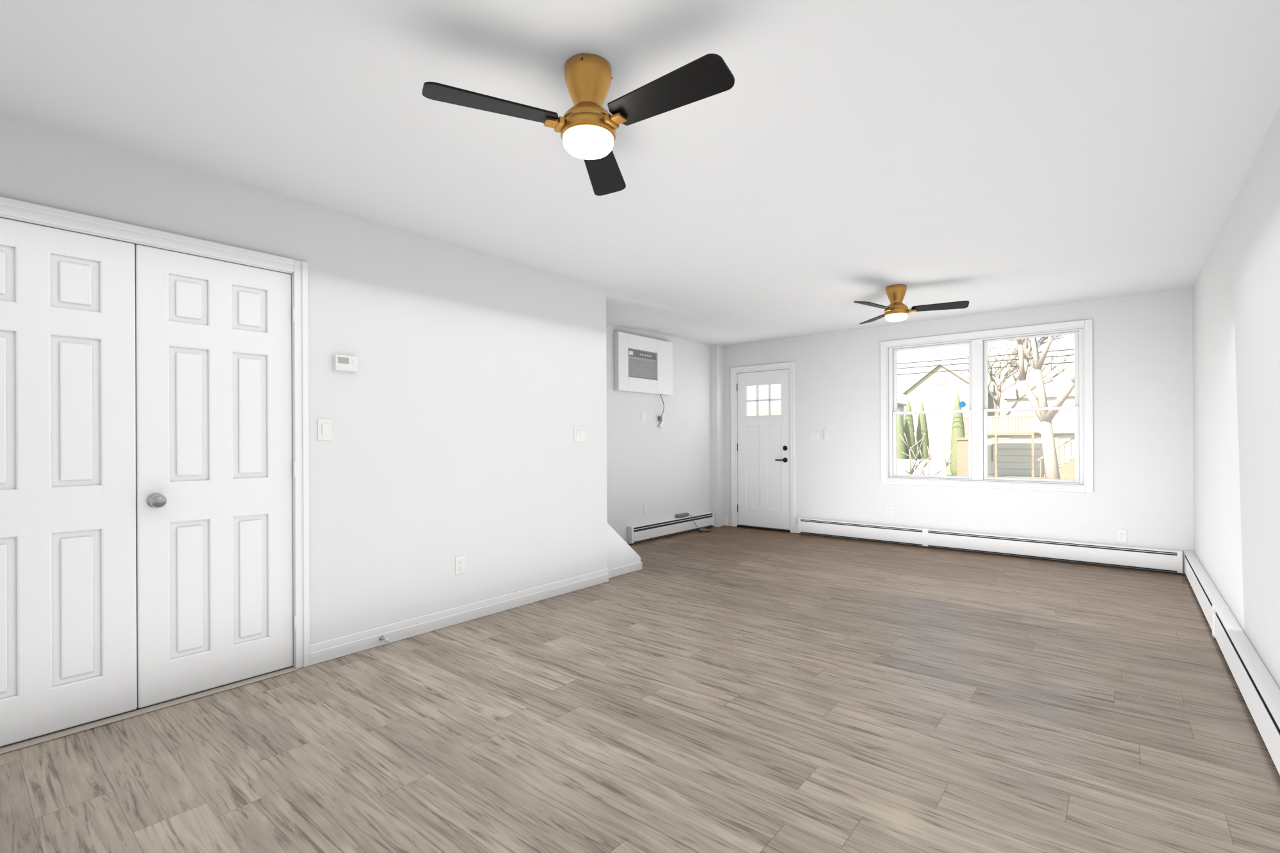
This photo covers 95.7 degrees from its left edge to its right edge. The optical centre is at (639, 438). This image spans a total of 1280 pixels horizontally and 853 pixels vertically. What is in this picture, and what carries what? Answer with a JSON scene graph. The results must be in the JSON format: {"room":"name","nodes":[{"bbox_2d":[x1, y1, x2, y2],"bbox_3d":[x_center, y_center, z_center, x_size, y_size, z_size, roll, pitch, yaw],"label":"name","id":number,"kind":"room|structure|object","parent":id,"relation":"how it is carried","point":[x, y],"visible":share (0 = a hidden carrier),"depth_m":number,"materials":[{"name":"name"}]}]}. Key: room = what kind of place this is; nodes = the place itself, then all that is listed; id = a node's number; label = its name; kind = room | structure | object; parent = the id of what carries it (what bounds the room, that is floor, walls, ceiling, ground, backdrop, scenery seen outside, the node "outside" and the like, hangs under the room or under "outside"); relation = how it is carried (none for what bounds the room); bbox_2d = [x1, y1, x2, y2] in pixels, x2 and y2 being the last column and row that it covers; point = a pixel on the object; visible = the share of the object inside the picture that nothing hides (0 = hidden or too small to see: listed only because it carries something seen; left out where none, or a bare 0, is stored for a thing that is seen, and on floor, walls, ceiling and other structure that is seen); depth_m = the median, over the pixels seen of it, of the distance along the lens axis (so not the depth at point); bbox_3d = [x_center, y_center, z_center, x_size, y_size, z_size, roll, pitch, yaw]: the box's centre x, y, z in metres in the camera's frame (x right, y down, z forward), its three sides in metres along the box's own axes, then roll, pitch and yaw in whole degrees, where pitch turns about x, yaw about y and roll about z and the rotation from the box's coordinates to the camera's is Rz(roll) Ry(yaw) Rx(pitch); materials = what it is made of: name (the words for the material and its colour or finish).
{"room":"empty living room","nodes":[
{"label":"empty living room","id":0,"kind":"room"},
{"bbox_2d":[0,112,607,668],"bbox_3d":[-1.790,-0.032,3.104,0.140,2.440,4.570,0,0,40],"label":"wall","id":1,"kind":"structure","parent":0,"point":[463,401],"depth_m":3.50,"materials":[{"name":"paint"}]},
{"bbox_2d":[0,217,136,746],"bbox_3d":[-2.397,0.164,2.289,0.060,2.030,0.625,0,0,40],"label":"closet door","id":2,"kind":"structure","parent":1,"relation":"in","point":[68,583],"depth_m":2.36,"materials":[{"name":"white wood"}]},
{"bbox_2d":[0,666,296,754],"bbox_3d":[-2.177,1.187,2.518,0.064,0.007,1.238,0,0,40],"label":"sill","id":3,"kind":"structure","parent":1,"relation":"attached to","point":[47,737],"depth_m":2.51,"materials":[{"name":"beige wood"}]},
{"bbox_2d":[0,196,309,669],"bbox_3d":[-2.238,0.165,2.564,0.138,2.052,1.246,0,0,40],"label":"door frame","id":4,"kind":"structure","parent":1,"relation":"attached to","point":[91,233],"depth_m":2.94,"materials":[{"name":"white wood"}]},
{"bbox_2d":[135,244,296,708],"bbox_3d":[-1.980,0.162,2.759,0.101,2.030,0.625,0,0,40],"label":"closet door","id":5,"kind":"structure","parent":1,"relation":"in","point":[214,473],"depth_m":2.73,"materials":[{"name":"white wood"}]},
{"bbox_2d":[317,418,331,440],"bbox_3d":[-1.689,-0.050,3.107,0.014,0.115,0.070,0,0,40],"label":"light switch","id":6,"kind":"object","parent":1,"relation":"attached to","point":[324,429],"visible":1,"depth_m":3.10,"materials":[{"name":"white plastic"}]},
{"bbox_2d":[332,353,357,373],"bbox_3d":[-1.615,-0.415,3.185,0.030,0.092,0.128,0,0,40],"label":"thermostat","id":7,"kind":"object","parent":1,"relation":"attached to","point":[341,363],"visible":1,"depth_m":3.17,"materials":[{"name":"white plastic"}]},
{"bbox_2d":[309,568,608,665],"bbox_3d":[-0.999,1.131,3.926,0.018,0.108,2.302,0,0,40],"label":"baseboard","id":8,"kind":"structure","parent":1,"relation":"attached to","point":[325,651],"depth_m":3.64,"materials":[{"name":"white wood"}]},
{"bbox_2d":[378,635,389,643],"bbox_3d":[-1.458,1.142,3.305,0.079,0.028,0.028,0,0,40],"label":"doorstop","id":9,"kind":"object","parent":8,"relation":"attached to","point":[386,640],"visible":1,"depth_m":3.29,"materials":[{"name":"silver metal"}]},
{"bbox_2d":[455,555,465,574],"bbox_3d":[-1.160,0.814,3.744,0.009,0.115,0.070,0,0,40],"label":"electrical outlet","id":10,"kind":"object","parent":1,"relation":"attached to","point":[460,564],"visible":1,"depth_m":3.74,"materials":[{"name":"white plastic"}]},
{"bbox_2d":[574,426,584,441],"bbox_3d":[-0.475,-0.040,4.569,0.014,0.115,0.116,0,0,40],"label":"light switch","id":11,"kind":"object","parent":1,"relation":"attached to","point":[579,434],"visible":1,"depth_m":4.57,"materials":[{"name":"white plastic"}]},
{"bbox_2d":[0,525,1279,852],"bbox_3d":[0.024,1.228,3.819,6.070,0.104,7.980,0,0,40],"label":"floor","id":12,"kind":"structure","parent":0,"point":[726,688],"depth_m":2.33,"materials":[{"name":"plastic"}]},
{"bbox_2d":[607,523,642,577],"bbox_3d":[-0.169,0.908,5.074,0.042,0.545,0.547,0,0,40],"label":"wall","id":13,"kind":"structure","parent":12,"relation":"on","point":[623,557],"depth_m":5.04,"materials":[{"name":"white paint"}]},
{"bbox_2d":[688,514,710,531],"bbox_3d":[0.769,1.062,7.357,0.171,0.232,0.321,0,0,40],"label":"cord","id":14,"kind":"object","parent":12,"relation":"on","point":[706,530],"visible":1,"depth_m":7.36,"materials":[{"name":"grey plastic"}]},
{"bbox_2d":[0,0,1279,346],"bbox_3d":[0.012,-1.310,3.819,6.070,0.100,7.980,0,0,40],"label":"ceiling","id":15,"kind":"structure","parent":0,"point":[820,167],"depth_m":2.36,"materials":[{"name":"paint"}]},
{"bbox_2d":[422,53,734,195],"bbox_3d":[-0.113,-1.116,1.899,0.868,0.286,0.955,0,0,40],"label":"ceiling fan","id":16,"kind":"object","parent":15,"relation":"hanging from","point":[586,125],"visible":1,"depth_m":1.89,"materials":[{"name":"black wood"}]},
{"bbox_2d":[853,284,968,324],"bbox_3d":[2.140,-1.126,4.756,0.931,0.286,0.923,0,0,40],"label":"ceiling fan","id":17,"kind":"object","parent":15,"relation":"hanging from","point":[896,310],"visible":1,"depth_m":4.76,"materials":[{"name":"gold metal"}]},
{"bbox_2d":[606,288,711,330],"bbox_3d":[-0.144,-1.222,5.743,0.968,0.076,1.640,0,0,40],"label":"ceiling","id":18,"kind":"structure","parent":0,"point":[623,310],"depth_m":5.68,"materials":[{"name":"paint"}]},
{"bbox_2d":[606,324,725,544],"bbox_3d":[-0.381,-0.038,6.320,0.140,2.440,4.640,0,0,40],"label":"wall","id":19,"kind":"structure","parent":0,"point":[672,466],"depth_m":7.13,"materials":[{"name":"paint"}]},
{"bbox_2d":[628,348,655,380],"bbox_3d":[0.009,-0.850,6.640,0.051,0.316,0.521,0,0,40],"label":"air conditioner","id":20,"kind":"object","parent":19,"relation":"attached to","point":[642,364],"visible":0.75,"depth_m":6.63,"materials":[{"name":"grey plastic"}]},
{"bbox_2d":[613,331,672,395],"bbox_3d":[0.058,-0.850,6.688,0.068,0.640,0.990,0,0,40],"label":"frame","id":21,"kind":"object","parent":19,"relation":"attached to","point":[662,384],"visible":0.98,"depth_m":6.61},
{"bbox_2d":[641,412,645,422],"bbox_3d":[0.038,-0.252,6.713,0.006,0.115,0.070,0,0,40],"label":"electrical outlet plate","id":22,"kind":"object","parent":19,"relation":"attached to","point":[642,416],"visible":1,"depth_m":6.71,"materials":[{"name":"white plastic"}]},
{"bbox_2d":[643,503,647,513],"bbox_3d":[0.066,0.811,6.738,0.009,0.115,0.070,0,0,40],"label":"outlet","id":23,"kind":"object","parent":19,"relation":"attached to","point":[645,508],"visible":1,"depth_m":6.73,"materials":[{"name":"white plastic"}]},
{"bbox_2d":[656,415,659,424],"bbox_3d":[0.218,-0.226,6.928,0.009,0.115,0.070,0,0,40],"label":"electrical outlet","id":24,"kind":"object","parent":19,"relation":"attached to","point":[657,422],"visible":0.65,"depth_m":6.91,"materials":[{"name":"white plastic"}]},
{"bbox_2d":[658,420,663,428],"bbox_3d":[0.253,-0.176,6.938,0.030,0.092,0.080,0,0,40],"label":"adapter","id":25,"kind":"object","parent":24,"relation":"attached to","point":[660,424],"visible":0.9,"depth_m":6.92,"materials":[{"name":"white plastic"}]},
{"bbox_2d":[657,394,664,421],"bbox_3d":[0.228,-0.455,6.889,0.057,0.478,0.154,0,0,40],"label":"cord","id":26,"kind":"object","parent":19,"relation":"attached to","point":[659,418],"visible":0.79,"depth_m":6.90,"materials":[{"name":"grey plastic"}]},
{"bbox_2d":[627,511,714,543],"bbox_3d":[0.430,1.068,7.127,0.064,0.188,1.706,0,0,40],"label":"baseboard heater","id":27,"kind":"object","parent":19,"relation":"attached to","point":[640,532],"visible":1,"depth_m":6.99,"materials":[{"name":"metal"}]},
{"bbox_2d":[675,512,688,517],"bbox_3d":[0.527,0.952,7.247,0.054,0.034,0.220,0,0,40],"label":"brick","id":28,"kind":"object","parent":27,"relation":"on","point":[681,515],"visible":1,"depth_m":7.21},
{"bbox_2d":[724,288,1193,574],"bbox_3d":[2.984,-0.054,6.452,4.870,2.440,0.140,0,0,40],"label":"wall","id":29,"kind":"structure","parent":0,"point":[1143,475],"depth_m":5.60,"materials":[{"name":"paint"}]},
{"bbox_2d":[724,517,727,526],"bbox_3d":[1.167,1.121,7.861,0.045,0.108,0.018,0,0,40],"label":"baseboard","id":30,"kind":"structure","parent":29,"relation":"attached to","point":[726,521],"depth_m":7.85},
{"bbox_2d":[730,361,795,533],"bbox_3d":[1.624,0.106,7.568,0.916,2.133,0.158,0,0,40],"label":"door frame","id":31,"kind":"structure","parent":29,"relation":"attached to","point":[733,370],"depth_m":7.57,"materials":[{"name":"white wood"}]},
{"bbox_2d":[736,369,790,529],"bbox_3d":[1.594,0.134,7.538,0.764,2.027,0.100,0,0,40],"label":"entry door","id":32,"kind":"structure","parent":29,"relation":"in","point":[763,468],"depth_m":7.53,"materials":[{"name":"white wood"}]},
{"bbox_2d":[736,524,790,532],"bbox_3d":[1.634,1.161,7.574,0.764,0.022,0.143,0,0,40],"label":"sill","id":33,"kind":"structure","parent":29,"relation":"attached to","point":[764,528],"depth_m":7.52,"materials":[{"name":"brown metal"}]},
{"bbox_2d":[795,524,799,533],"bbox_3d":[1.958,1.117,7.205,0.055,0.108,0.018,0,0,40],"label":"baseboard","id":34,"kind":"structure","parent":29,"relation":"attached to","point":[796,528],"depth_m":7.21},
{"bbox_2d":[810,432,819,441],"bbox_3d":[2.126,-0.026,7.065,0.116,0.115,0.014,0,0,40],"label":"light switch","id":35,"kind":"object","parent":29,"relation":"attached to","point":[814,436],"visible":1,"depth_m":7.06,"materials":[{"name":"white plastic"}]},
{"bbox_2d":[823,428,827,439],"bbox_3d":[2.227,-0.058,6.976,0.048,0.124,0.022,0,0,40],"label":"switch","id":36,"kind":"object","parent":29,"relation":"attached to","point":[825,432],"visible":1,"depth_m":6.96,"materials":[{"name":"white plastic"}]},
{"bbox_2d":[886,506,893,517],"bbox_3d":[2.805,0.814,6.508,0.070,0.115,0.009,0,0,40],"label":"electrical outlet","id":37,"kind":"object","parent":29,"relation":"attached to","point":[889,511],"visible":1,"depth_m":6.50,"materials":[{"name":"white plastic"}]},
{"bbox_2d":[880,319,1093,492],"bbox_3d":[3.497,-0.302,6.009,1.892,1.603,0.154,0,0,40],"label":"window","id":38,"kind":"structure","parent":29,"relation":"in","point":[986,410],"depth_m":5.98,"materials":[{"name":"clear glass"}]},
{"bbox_2d":[798,517,1182,573],"bbox_3d":[3.298,1.054,6.060,3.466,0.188,0.064,0,0,40],"label":"heater","id":39,"kind":"object","parent":29,"relation":"attached to","point":[1167,560],"visible":1,"depth_m":5.74,"materials":[{"name":"metal"}]},
{"bbox_2d":[1116,529,1127,542],"bbox_3d":[4.346,0.875,5.229,0.070,0.115,0.009,0,0,40],"label":"electrical outlet","id":40,"kind":"object","parent":29,"relation":"attached to","point":[1121,536],"visible":1,"depth_m":5.23,"materials":[{"name":"white plastic"}]},
{"bbox_2d":[1192,106,1279,689],"bbox_3d":[2.255,-0.051,1.871,0.140,2.440,7.840,0,0,40],"label":"wall","id":41,"kind":"structure","parent":0,"point":[1236,301],"depth_m":2.87,"materials":[{"name":"paint"}]},
{"bbox_2d":[1183,551,1279,775],"bbox_3d":[2.636,1.058,2.487,0.064,0.188,6.406,0,0,40],"label":"heater","id":42,"kind":"object","parent":41,"relation":"attached to","point":[1259,688],"visible":1,"depth_m":2.65,"materials":[{"name":"metal"}]},
{"label":"outside","id":43,"kind":"structure","parent":0,"visible":0},
{"bbox_3d":[38.101,2.400,77.190,200.000,0.300,152.560,0,0,40],"label":"ground","id":44,"kind":"structure","parent":43,"visible":0},
{"bbox_2d":[897,398,906,424],"bbox_3d":[26.339,-2.534,71.501,9.700,9.680,10.700,0,0,40],"label":"house","id":45,"kind":"structure","parent":44,"relation":"on","point":[899,405],"depth_m":71.65,"materials":[{"name":"white"}]},
{"bbox_2d":[896,458,946,479],"bbox_3d":[11.237,1.669,28.616,7.036,1.417,0.080,0,0,40],"label":"fence","id":46,"kind":"object","parent":44,"relation":"on","point":[918,471],"depth_m":26.98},
{"bbox_2d":[896,394,965,478],"bbox_3d":[16.530,-0.101,33.830,4.319,4.907,3.287,0,0,40],"label":"arborvitae","id":47,"kind":"object","parent":44,"relation":"on","point":[924,444],"depth_m":33.87,"materials":[{"name":"green plant"}]},
{"bbox_2d":[901,361,994,461],"bbox_3d":[33.270,-2.717,61.847,7.100,9.980,10.700,0,0,40],"label":"house","id":48,"kind":"structure","parent":44,"relation":"on","point":[923,397],"depth_m":58.13,"materials":[{"name":"white"}]},
{"bbox_2d":[954,437,968,480],"bbox_3d":[15.319,1.142,27.246,0.760,2.431,0.760,0,0,40],"label":"brick pier","id":49,"kind":"structure","parent":44,"relation":"on","point":[960,448],"depth_m":27.05,"materials":[{"name":"beige brick"}]},
{"bbox_2d":[915,461,1043,483],"bbox_3d":[38.101,2.220,77.189,200.000,0.060,152.560,0,0,40],"label":"ground","id":50,"kind":"structure","parent":44,"relation":"on","point":[948,473],"depth_m":35.70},
{"bbox_2d":[899,340,1074,481],"bbox_3d":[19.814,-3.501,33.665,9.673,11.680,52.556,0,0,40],"label":"tree","id":51,"kind":"object","parent":44,"relation":"on","point":[997,402],"depth_m":49.80,"materials":[{"name":"beige plant"}]},
{"bbox_2d":[963,416,1039,478],"bbox_3d":[21.496,0.514,34.747,3.800,3.630,2.820,0,0,40],"label":"deck","id":52,"kind":"object","parent":44,"relation":"on","point":[1008,433],"depth_m":33.25,"materials":[{"name":"beige wood"}]},
{"bbox_2d":[987,414,1079,476],"bbox_3d":[26.912,0.353,37.671,8.200,3.900,7.700,0,0,40],"label":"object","id":53,"kind":"structure","parent":44,"relation":"on","point":[1062,438],"depth_m":36.14,"materials":[{"name":"beige wood"}]},
{"bbox_2d":[993,441,1043,476],"bbox_3d":[23.395,1.245,35.935,2.600,2.150,0.110,0,0,40],"label":"door","id":54,"kind":"structure","parent":53,"relation":"attached to","point":[1013,448],"depth_m":35.88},
{"bbox_2d":[1002,372,1074,415],"bbox_3d":[43.390,-2.275,59.945,8.700,9.000,10.700,0,0,40],"label":"house","id":55,"kind":"structure","parent":44,"relation":"on","point":[1029,379],"depth_m":58.08,"materials":[{"name":"white"}]},
{"bbox_2d":[1008,334,1074,483],"bbox_3d":[17.680,-2.659,23.675,8.775,10.065,9.387,0,0,40],"label":"tree","id":56,"kind":"object","parent":44,"relation":"on","point":[1043,399],"depth_m":24.20,"materials":[{"name":"beige plant"}]},
{"bbox_2d":[1037,437,1074,479],"bbox_3d":[22.618,0.498,30.130,3.150,3.650,1.040,0,0,40],"label":"stair","id":57,"kind":"structure","parent":44,"relation":"on","point":[1067,468],"depth_m":29.99,"materials":[{"name":"beige wood"}]},
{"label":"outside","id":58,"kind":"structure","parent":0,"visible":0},
{"bbox_2d":[897,348,1074,375],"bbox_3d":[16.537,-4.101,30.000,80.001,1.132,0.038,0,0,40],"label":"power lines","id":59,"kind":"structure","parent":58,"point":[988,361],"depth_m":29.74,"materials":[{"name":"brown metal"}]}
]}

